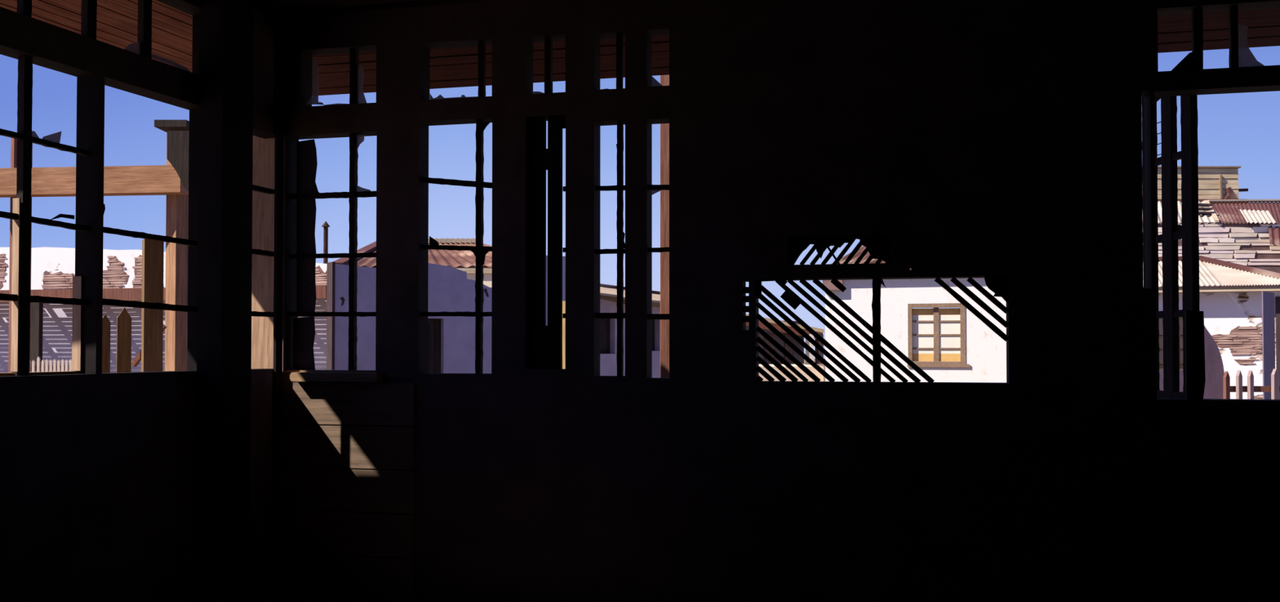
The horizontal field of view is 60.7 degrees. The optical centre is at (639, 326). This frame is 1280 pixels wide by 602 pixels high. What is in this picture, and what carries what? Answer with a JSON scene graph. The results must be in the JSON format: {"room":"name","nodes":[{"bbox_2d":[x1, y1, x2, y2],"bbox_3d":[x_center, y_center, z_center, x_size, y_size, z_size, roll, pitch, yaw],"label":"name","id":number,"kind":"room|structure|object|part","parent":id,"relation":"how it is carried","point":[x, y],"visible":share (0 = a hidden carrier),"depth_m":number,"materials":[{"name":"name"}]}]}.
{"room":"abandoned house interior","nodes":[
{"label":"abandoned house interior","id":0,"kind":"room"},
{"bbox_2d":[0,0,275,601],"bbox_3d":[-4.066,-0.255,1.736,0.142,3.740,11.078,0,-1,18],"label":"wall","id":1,"kind":"structure","parent":0,"point":[98,468],"depth_m":5.60,"materials":[{"name":"paint"}]},
{"bbox_2d":[0,55,89,375],"bbox_3d":[-3.000,-0.528,5.095,0.095,1.521,1.016,0,-1,18],"label":"window","id":2,"kind":"structure","parent":1,"relation":"in","point":[20,297],"depth_m":5.20,"materials":[{"name":"black wood"}]},
{"bbox_2d":[17,0,190,71],"bbox_3d":[-2.765,-1.645,5.753,0.041,0.388,1.169,0,-1,18],"label":"window","id":3,"kind":"structure","parent":1,"relation":"in","point":[143,46],"depth_m":5.92,"materials":[{"name":"black wood"}]},
{"bbox_2d":[0,0,275,71],"bbox_3d":[-3.109,-1.865,6.858,1.465,0.316,2.450,0,-1,18],"label":"eave","id":4,"kind":"object","parent":1,"relation":"attached to","point":[117,20],"visible":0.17,"depth_m":6.61,"materials":[{"name":"brown wood"}]},
{"bbox_2d":[102,204,197,312],"bbox_3d":[-2.684,-0.363,5.976,0.029,0.552,0.782,0,-1,18],"label":"window","id":5,"kind":"structure","parent":1,"relation":"in","point":[114,302],"depth_m":5.96,"materials":[{"name":"black wood"}]},
{"bbox_2d":[195,0,253,601],"bbox_3d":[-2.408,-0.163,6.342,0.164,3.740,0.267,0,-1,18],"label":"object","id":6,"kind":"structure","parent":1,"relation":"attached to","point":[226,27],"depth_m":6.24,"materials":[{"name":"black wood"}]},
{"bbox_2d":[251,184,274,316],"bbox_3d":[-2.448,-0.476,6.704,0.030,1.480,0.616,0,-1,18],"label":"window","id":7,"kind":"structure","parent":1,"relation":"in","point":[255,188],"depth_m":6.88,"materials":[{"name":"black wood"}]},
{"bbox_2d":[271,7,284,599],"bbox_3d":[-2.293,-0.151,6.929,0.019,3.740,0.065,0,-1,18],"label":"trim","id":8,"kind":"structure","parent":1,"relation":"attached to","point":[280,13],"depth_m":6.92,"materials":[{"name":"black wood"}]},
{"bbox_2d":[266,597,349,601],"bbox_3d":[-0.700,1.632,1.068,11.000,0.060,12.200,0,-1,0],"label":"floor","id":9,"kind":"structure","parent":0,"point":[281,599],"depth_m":6.84,"materials":[{"name":"brown wood"}]},
{"bbox_2d":[260,0,417,10],"bbox_3d":[-0.700,-2.168,1.144,11.000,0.060,12.200,0,-1,0],"label":"ceiling","id":10,"kind":"structure","parent":0,"point":[286,5],"depth_m":6.84,"materials":[{"name":"paint"}]},
{"bbox_2d":[280,0,1279,601],"bbox_3d":[1.126,-0.166,6.228,7.008,3.740,0.142,0,-1,13],"label":"wall","id":11,"kind":"structure","parent":0,"point":[985,138],"depth_m":6.20,"materials":[{"name":"paint"}]},
{"bbox_2d":[285,48,382,382],"bbox_3d":[-1.921,-0.708,6.925,0.675,2.109,0.225,0,-1,13],"label":"window","id":12,"kind":"structure","parent":11,"relation":"in","point":[304,328],"depth_m":6.99,"materials":[{"name":"black wood"}]},
{"bbox_3d":[-1.898,0.316,6.827,0.594,0.056,0.084,0,-1,13],"label":"sill","id":13,"kind":"part","parent":12,"relation":"part of","materials":[{"name":"brown wood"}]},
{"bbox_2d":[280,382,415,601],"bbox_3d":[-1.840,1.023,6.831,0.925,1.340,0.021,0,-1,13],"label":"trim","id":14,"kind":"structure","parent":11,"relation":"attached to","point":[392,447],"depth_m":6.82,"materials":[{"name":"brown wood"}]},
{"bbox_2d":[422,40,492,373],"bbox_3d":[-1.119,-0.732,6.772,0.481,2.048,0.040,0,-1,13],"label":"window","id":15,"kind":"structure","parent":11,"relation":"in","point":[479,251],"depth_m":6.73,"materials":[{"name":"black wood"}]},
{"bbox_2d":[284,0,669,95],"bbox_3d":[-1.164,-1.862,7.202,4.700,0.348,0.900,0,-1,13],"label":"eave","id":16,"kind":"object","parent":11,"relation":"attached to","point":[454,67],"visible":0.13,"depth_m":7.37,"materials":[{"name":"brown wood"}]},
{"bbox_2d":[527,36,565,368],"bbox_3d":[-0.554,-0.748,6.632,0.252,2.013,0.060,0,-1,13],"label":"window","id":17,"kind":"structure","parent":11,"relation":"in","point":[544,343],"depth_m":6.62,"materials":[{"name":"black wood"}]},
{"bbox_3d":[-0.451,-1.234,6.640,0.051,0.063,0.016,0,-1,13],"label":"head rail","id":18,"kind":"part","parent":17,"relation":"part of","materials":[{"name":"black wood"}]},
{"bbox_2d":[595,33,625,376],"bbox_3d":[-0.166,-0.725,6.543,0.191,2.045,0.040,0,-1,14],"label":"window","id":19,"kind":"structure","parent":11,"relation":"in","point":[620,315],"depth_m":6.52,"materials":[{"name":"black wood"}]},
{"bbox_2d":[648,76,669,319],"bbox_3d":[0.120,-0.763,6.476,0.136,1.448,0.028,0,-1,13],"label":"window","id":20,"kind":"structure","parent":11,"relation":"in","point":[655,188],"depth_m":6.46,"materials":[{"name":"black wood"}]},
{"bbox_2d":[742,295,748,302],"bbox_3d":[0.616,-0.157,6.319,0.037,0.036,0.020,0,-1,14],"label":"trim","id":21,"kind":"structure","parent":11,"relation":"attached to","point":[745,298],"depth_m":6.31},
{"bbox_2d":[742,305,748,311],"bbox_3d":[0.616,-0.100,6.318,0.037,0.036,0.020,0,-1,14],"label":"trim","id":22,"kind":"structure","parent":11,"relation":"attached to","point":[745,308],"depth_m":6.31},
{"bbox_2d":[742,315,748,321],"bbox_3d":[0.616,-0.042,6.317,0.037,0.036,0.020,0,-1,14],"label":"trim","id":23,"kind":"structure","parent":11,"relation":"attached to","point":[745,318],"depth_m":6.31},
{"bbox_2d":[742,286,748,293],"bbox_3d":[0.616,-0.209,6.320,0.037,0.036,0.020,0,-1,14],"label":"trim","id":24,"kind":"structure","parent":11,"relation":"attached to","point":[745,289],"depth_m":6.31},
{"bbox_2d":[755,279,795,297],"bbox_3d":[0.779,-0.225,6.280,0.223,0.127,0.038,0,-1,13],"label":"trim","id":25,"kind":"structure","parent":11,"relation":"attached to","point":[758,282],"depth_m":6.28,"materials":[{"name":"black wood"}]},
{"bbox_2d":[787,234,889,264],"bbox_3d":[1.138,-0.438,6.198,0.594,0.190,0.038,0,-1,14],"label":"trim","id":26,"kind":"structure","parent":11,"relation":"attached to","point":[877,246],"depth_m":6.19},
{"bbox_2d":[800,239,882,264],"bbox_3d":[1.134,-0.429,6.222,0.574,0.172,0.022,0,-1,13],"label":"screen","id":27,"kind":"object","parent":11,"relation":"attached to","point":[859,245],"visible":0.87,"depth_m":6.22,"materials":[{"name":"black"}]},
{"bbox_2d":[756,276,1007,382],"bbox_3d":[1.341,0.020,6.138,1.399,0.612,0.072,0,-1,13],"label":"lattice","id":28,"kind":"object","parent":11,"relation":"attached to","point":[788,295],"visible":0.94,"depth_m":6.22,"materials":[{"name":"black wood"}]},
{"bbox_2d":[880,278,885,287],"bbox_3d":[1.346,-0.242,6.145,0.071,0.056,0.038,0,-1,13],"label":"trim","id":29,"kind":"structure","parent":11,"relation":"attached to","point":[882,280],"depth_m":6.12,"materials":[{"name":"black wood"}]},
{"bbox_2d":[983,275,1008,302],"bbox_3d":[1.955,-0.199,5.998,0.130,0.157,0.038,0,-1,14],"label":"trim","id":30,"kind":"structure","parent":11,"relation":"attached to","point":[998,285],"depth_m":5.98,"materials":[{"name":"black"}]},
{"bbox_2d":[1141,94,1199,398],"bbox_3d":[2.958,-0.433,6.102,0.040,1.849,0.468,0,-1,-7],"label":"window","id":31,"kind":"structure","parent":11,"relation":"in","point":[1188,232],"depth_m":6.06,"materials":[{"name":"black wood"}]},
{"bbox_3d":[2.958,0.426,6.085,0.038,0.130,0.458,0,-1,-7],"label":"rail","id":32,"kind":"part","parent":31,"relation":"part of","materials":[{"name":"brown wood"}]},
{"bbox_2d":[1171,5,1264,399],"bbox_3d":[3.049,-0.651,5.751,0.455,2.070,0.080,0,-1,13],"label":"window","id":33,"kind":"structure","parent":11,"relation":"in","point":[1240,55],"depth_m":5.75,"materials":[{"name":"black wood"}]},
{"bbox_2d":[1157,8,1279,53],"bbox_3d":[2.877,-1.859,6.233,3.590,0.392,0.900,0,-1,13],"label":"eave","id":34,"kind":"object","parent":11,"relation":"attached to","point":[1174,31],"depth_m":6.38,"materials":[{"name":"brown wood"}]},
{"label":"outside","id":35,"kind":"structure","parent":0,"visible":0},
{"bbox_2d":[802,358,955,381],"bbox_3d":[0.000,3.054,69.953,180.000,0.300,180.000,0,-1,0],"label":"ground","id":36,"kind":"structure","parent":35,"point":[822,365],"depth_m":124.64,"materials":[{"name":"beige sand"}]},
{"bbox_2d":[30,355,71,372],"bbox_3d":[-7.018,1.059,13.006,0.620,1.403,0.050,0,-1,0],"label":"picket fence","id":37,"kind":"object","parent":36,"relation":"on","point":[46,366],"visible":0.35,"depth_m":12.99,"materials":[{"name":"white wood"}]},
{"bbox_3d":[-7.020,0.494,13.028,0.617,0.059,0.029,0,-1,0],"label":"rail","id":38,"kind":"part","parent":37,"relation":"part of","materials":[{"name":"white wood"}]},
{"bbox_2d":[0,120,189,372],"bbox_3d":[-4.640,0.003,9.105,1.940,3.358,0.487,0,-1,0],"label":"frame","id":39,"kind":"object","parent":36,"relation":"on","point":[171,180],"visible":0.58,"depth_m":9.04,"materials":[{"name":"brown wood"}]},
{"bbox_3d":[-5.250,0.044,9.251,0.137,3.283,0.137,1,-1,-40],"label":"post","id":40,"kind":"part","parent":39,"relation":"part of","materials":[{"name":"brown wood"}]},
{"bbox_3d":[-3.859,0.032,9.121,0.138,3.300,0.138,-1,-1,33],"label":"post","id":41,"kind":"part","parent":39,"relation":"part of","materials":[{"name":"brown wood"}]},
{"bbox_2d":[102,238,167,373],"bbox_3d":[-3.606,0.524,7.737,0.550,2.261,0.358,0,-1,0],"label":"picket fence","id":42,"kind":"object","parent":36,"relation":"on","point":[153,327],"visible":0.37,"depth_m":7.62,"materials":[{"name":"brown wood"}]},
{"bbox_3d":[-3.414,0.522,7.641,0.123,2.261,0.118,1,-1,-32],"label":"gate post","id":43,"kind":"part","parent":42,"relation":"part of","materials":[{"name":"brown wood"}]},
{"bbox_2d":[0,246,326,373],"bbox_3d":[-9.402,0.228,16.770,10.590,3.216,0.414,0,-1,14],"label":"wall","id":44,"kind":"structure","parent":36,"relation":"on","point":[51,268],"depth_m":16.34,"materials":[{"name":"white paint"}]},
{"bbox_2d":[0,284,326,372],"bbox_3d":[-8.638,0.656,15.872,9.639,2.324,0.945,0,-1,14],"label":"lean to","id":45,"kind":"object","parent":36,"relation":"on","point":[124,294],"visible":0.2,"depth_m":15.33,"materials":[{"name":"brown wood"}]},
{"bbox_3d":[-8.514,0.733,15.391,0.170,2.150,0.070,0,-1,14],"label":"post","id":46,"kind":"part","parent":45,"relation":"part of","materials":[{"name":"brown wood"}]},
{"bbox_2d":[251,135,275,368],"bbox_3d":[-2.435,-0.058,7.129,0.348,3.400,0.170,0,-1,18],"label":"post","id":47,"kind":"object","parent":36,"relation":"on","point":[264,149],"visible":0.21,"depth_m":7.04,"materials":[{"name":"brown wood"}]},
{"bbox_2d":[321,221,329,263],"bbox_3d":[-5.068,0.078,17.602,0.136,3.548,0.136,0,-1,0],"label":"pipe","id":48,"kind":"object","parent":36,"relation":"on","point":[325,225],"visible":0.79,"depth_m":17.60,"materials":[{"name":"metal"}]},
{"bbox_2d":[321,221,329,226],"bbox_3d":[-5.068,-1.631,17.636,0.136,0.128,0.136,0,-1,0],"label":"hood","id":49,"kind":"object","parent":48,"relation":"attached to","point":[325,224],"depth_m":17.60,"materials":[{"name":"brown metal"}]},
{"bbox_2d":[332,237,492,287],"bbox_3d":[-2.528,0.231,17.197,3.156,3.225,5.409,0,-1,0],"label":"roof","id":50,"kind":"structure","parent":36,"relation":"on","point":[464,260],"depth_m":15.33,"materials":[{"name":"plaster"},{"name":"pale tile"},{"name":"red iron"}]},
{"bbox_2d":[326,255,565,373],"bbox_3d":[-1.994,0.452,11.926,2.912,2.574,0.140,1,-1,-38],"label":"wall","id":51,"kind":"structure","parent":36,"relation":"on","point":[451,339],"depth_m":11.73,"materials":[{"name":"white paint"}]},
{"bbox_3d":[-2.268,0.826,11.721,0.275,1.818,0.050,1,-1,-38],"label":"plank door","id":52,"kind":"part","parent":51,"relation":"part of","materials":[{"name":"brown wood"}]},
{"bbox_2d":[562,300,565,368],"bbox_3d":[-0.714,0.735,10.187,0.111,1.938,0.111,0,-1,0],"label":"fence post","id":53,"kind":"object","parent":36,"relation":"on","point":[563,301],"visible":0.07,"depth_m":10.14,"materials":[{"name":"brown wood"}]},
{"bbox_2d":[600,283,660,377],"bbox_3d":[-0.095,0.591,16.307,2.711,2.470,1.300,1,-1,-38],"label":"house","id":54,"kind":"structure","parent":36,"relation":"on","point":[608,293],"depth_m":15.71,"materials":[{"name":"paint"}]},
{"bbox_2d":[600,318,609,353],"bbox_3d":[-0.585,0.117,15.654,0.367,0.552,0.030,1,-1,-38],"label":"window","id":55,"kind":"structure","parent":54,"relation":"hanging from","point":[604,322],"depth_m":15.70,"materials":[{"name":"brown wood"}]},
{"bbox_2d":[652,319,654,351],"bbox_3d":[0.071,0.091,16.174,0.355,0.542,0.030,1,-1,-38],"label":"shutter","id":56,"kind":"object","parent":54,"relation":"hanging from","point":[653,320],"depth_m":16.26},
{"bbox_2d":[660,75,669,377],"bbox_3d":[0.225,-0.203,8.606,0.129,3.750,0.129,0,-1,0],"label":"post","id":57,"kind":"object","parent":36,"relation":"on","point":[664,79],"visible":0.21,"depth_m":8.55,"materials":[{"name":"brown wood"}]},
{"bbox_2d":[759,363,823,381],"bbox_3d":[1.980,1.436,26.427,2.379,1.185,15.100,0,-1,0],"label":"sandy bank","id":58,"kind":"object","parent":36,"relation":"on","point":[810,367],"visible":0.07,"depth_m":18.89,"materials":[{"name":"beige sand"}]},
{"bbox_2d":[746,314,824,364],"bbox_3d":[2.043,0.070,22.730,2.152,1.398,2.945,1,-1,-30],"label":"house","id":59,"kind":"structure","parent":58,"relation":"on","point":[819,331],"depth_m":21.89,"materials":[{"name":"brown wood"}]},
{"bbox_2d":[764,333,777,359],"bbox_3d":[2.612,0.417,21.846,0.296,0.528,0.029,1,-1,-30],"label":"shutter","id":60,"kind":"object","parent":59,"relation":"hanging from","point":[773,335],"depth_m":21.84,"materials":[{"name":"brown wood"}]},
{"bbox_2d":[784,333,794,359],"bbox_3d":[3.010,0.421,22.077,0.226,0.528,0.029,1,-1,-30],"label":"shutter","id":61,"kind":"object","parent":59,"relation":"hanging from","point":[789,337],"depth_m":22.06,"materials":[{"name":"brown wood"}]},
{"bbox_3d":[3.402,0.454,21.904,0.120,0.599,0.120,1,-1,-30],"label":"porch post","id":62,"kind":"part","parent":59,"relation":"part of","materials":[{"name":"white wood"}]},
{"bbox_3d":[3.611,0.455,22.025,0.120,0.600,0.120,1,-1,-30],"label":"porch post","id":63,"kind":"part","parent":59,"relation":"part of","materials":[{"name":"brown wood"}]},
{"bbox_2d":[822,245,1006,382],"bbox_3d":[5.656,0.140,20.143,4.056,3.526,4.834,0,-1,17],"label":"house","id":64,"kind":"structure","parent":36,"relation":"on","point":[980,355],"depth_m":18.08,"materials":[{"name":"plaster"},{"name":"timber"},{"name":"glass"}]},
{"bbox_3d":[4.690,-0.240,18.124,0.339,0.112,0.005,0,-1,17],"label":"pane","id":65,"kind":"part","parent":64,"relation":"part of","materials":[{"name":"glass"}]},
{"bbox_3d":[4.690,-0.139,18.122,0.339,0.089,0.005,0,-1,17],"label":"pane","id":66,"kind":"part","parent":64,"relation":"part of","materials":[{"name":"white glass"}]},
{"bbox_3d":[4.690,0.029,18.119,0.339,0.201,0.005,0,-1,17],"label":"pane","id":67,"kind":"part","parent":64,"relation":"part of","materials":[{"name":"glass"}]},
{"bbox_3d":[4.690,0.254,18.114,0.339,0.201,0.005,0,-1,17],"label":"pane","id":68,"kind":"part","parent":64,"relation":"part of","materials":[{"name":"glass"}]},
{"bbox_3d":[4.690,0.415,18.111,0.339,0.073,0.005,0,-1,17],"label":"pane","id":69,"kind":"part","parent":64,"relation":"part of","materials":[{"name":"glass"}]},
{"bbox_3d":[4.690,0.515,18.109,0.339,0.127,0.005,0,-1,17],"label":"pane","id":70,"kind":"part","parent":64,"relation":"part of","materials":[{"name":"glass"}]},
{"bbox_3d":[4.890,0.140,18.043,0.084,0.896,0.032,0,-1,17],"label":"post","id":71,"kind":"part","parent":64,"relation":"part of","materials":[{"name":"wood"}]},
{"bbox_3d":[4.899,0.644,17.951,0.989,0.050,0.018,0,-1,17],"label":"window sill","id":72,"kind":"part","parent":64,"relation":"part of","materials":[{"name":"brown wood"}]},
{"bbox_3d":[5.096,-0.242,17.997,0.339,0.112,0.005,0,-1,17],"label":"pane","id":73,"kind":"part","parent":64,"relation":"part of","materials":[{"name":"glass"}]},
{"bbox_3d":[5.096,-0.142,17.994,0.339,0.089,0.005,0,-1,17],"label":"pane","id":74,"kind":"part","parent":64,"relation":"part of","materials":[{"name":"white glass"}]},
{"bbox_3d":[5.096,0.027,17.991,0.339,0.201,0.005,0,-1,17],"label":"pane","id":75,"kind":"part","parent":64,"relation":"part of","materials":[{"name":"glass"}]},
{"bbox_3d":[5.096,0.252,17.987,0.339,0.201,0.005,0,-1,17],"label":"pane","id":76,"kind":"part","parent":64,"relation":"part of","materials":[{"name":"glass"}]},
{"bbox_3d":[5.096,0.412,17.983,0.339,0.073,0.005,0,-1,17],"label":"pane","id":77,"kind":"part","parent":64,"relation":"part of","materials":[{"name":"glass"}]},
{"bbox_3d":[5.096,0.513,17.982,0.339,0.127,0.005,0,-1,17],"label":"pane","id":78,"kind":"part","parent":64,"relation":"part of","materials":[{"name":"glass"}]},
{"bbox_2d":[1159,368,1183,391],"bbox_3d":[5.941,1.111,12.319,1.066,1.271,0.120,1,-1,-38],"label":"wall","id":79,"kind":"structure","parent":36,"relation":"on","point":[1161,371],"depth_m":12.15,"materials":[{"name":"white paint"}]},
{"bbox_2d":[1157,165,1248,203],"bbox_3d":[10.997,-0.627,22.792,2.757,5.166,1.850,0,-1,0],"label":"building","id":80,"kind":"structure","parent":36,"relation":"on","point":[1215,182],"depth_m":22.06,"materials":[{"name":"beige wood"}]},
{"bbox_3d":[12.238,-2.772,22.260,0.275,0.065,0.040,0,-1,0],"label":"spout","id":81,"kind":"part","parent":80,"relation":"part of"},
{"bbox_2d":[1142,255,1279,399],"bbox_3d":[7.540,0.406,14.227,3.134,2.758,1.561,0,-1,17],"label":"house","id":82,"kind":"structure","parent":36,"relation":"on","point":[1233,320],"depth_m":13.73,"materials":[{"name":"paint"}]},
{"bbox_3d":[6.654,0.399,13.929,0.094,0.159,0.005,0,-1,17],"label":"pane","id":83,"kind":"part","parent":82,"relation":"part of","materials":[{"name":"glass"}]},
{"bbox_3d":[6.656,0.218,13.932,0.094,0.140,0.005,0,-1,17],"label":"pane","id":84,"kind":"part","parent":82,"relation":"part of","materials":[{"name":"glass"}]},
{"bbox_3d":[6.658,0.009,13.936,0.094,0.203,0.005,0,-1,17],"label":"pane","id":85,"kind":"part","parent":82,"relation":"part of","materials":[{"name":"grey glass"}]},
{"bbox_3d":[6.902,0.397,13.851,0.104,0.158,0.006,0,-1,17],"label":"pane","id":86,"kind":"part","parent":82,"relation":"part of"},
{"bbox_3d":[6.903,0.217,13.854,0.104,0.139,0.005,0,-1,17],"label":"pane","id":87,"kind":"part","parent":82,"relation":"part of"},
{"bbox_3d":[6.905,0.009,13.858,0.105,0.202,0.005,0,-1,17],"label":"pane","id":88,"kind":"part","parent":82,"relation":"part of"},
{"bbox_3d":[8.126,0.700,13.489,0.479,2.139,0.029,0,-1,17],"label":"door","id":89,"kind":"part","parent":82,"relation":"part of","materials":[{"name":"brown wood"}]},
{"bbox_2d":[1203,325,1224,398],"bbox_3d":[6.703,0.856,12.883,0.737,1.804,0.050,1,-1,-38],"label":"buttress","id":90,"kind":"object","parent":36,"relation":"on","point":[1214,366],"visible":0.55,"depth_m":12.90,"materials":[{"name":"white paint"}]},
{"bbox_2d":[1157,199,1279,293],"bbox_3d":[10.367,-0.258,19.055,5.759,4.278,2.708,0,-1,0],"label":"house","id":91,"kind":"structure","parent":36,"relation":"on","point":[1245,232],"depth_m":18.25,"materials":[{"name":"wood"}]},
{"bbox_2d":[1222,368,1279,399],"bbox_3d":[6.099,1.062,10.601,0.889,1.300,0.080,0,-1,0],"label":"picket fence","id":92,"kind":"object","parent":36,"relation":"on","point":[1274,388],"visible":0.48,"depth_m":10.59,"materials":[{"name":"white wood"}]},
{"bbox_3d":[6.113,0.610,10.635,0.862,0.058,0.029,0,-1,0],"label":"rail","id":93,"kind":"part","parent":92,"relation":"part of","materials":[{"name":"wood"}]},
{"bbox_2d":[1262,291,1275,399],"bbox_3d":[7.082,0.679,12.320,0.474,2.134,0.090,1,-2,-44],"label":"pillar","id":94,"kind":"structure","parent":36,"relation":"on","point":[1268,298],"depth_m":12.29,"materials":[{"name":"paint"}]}
]}

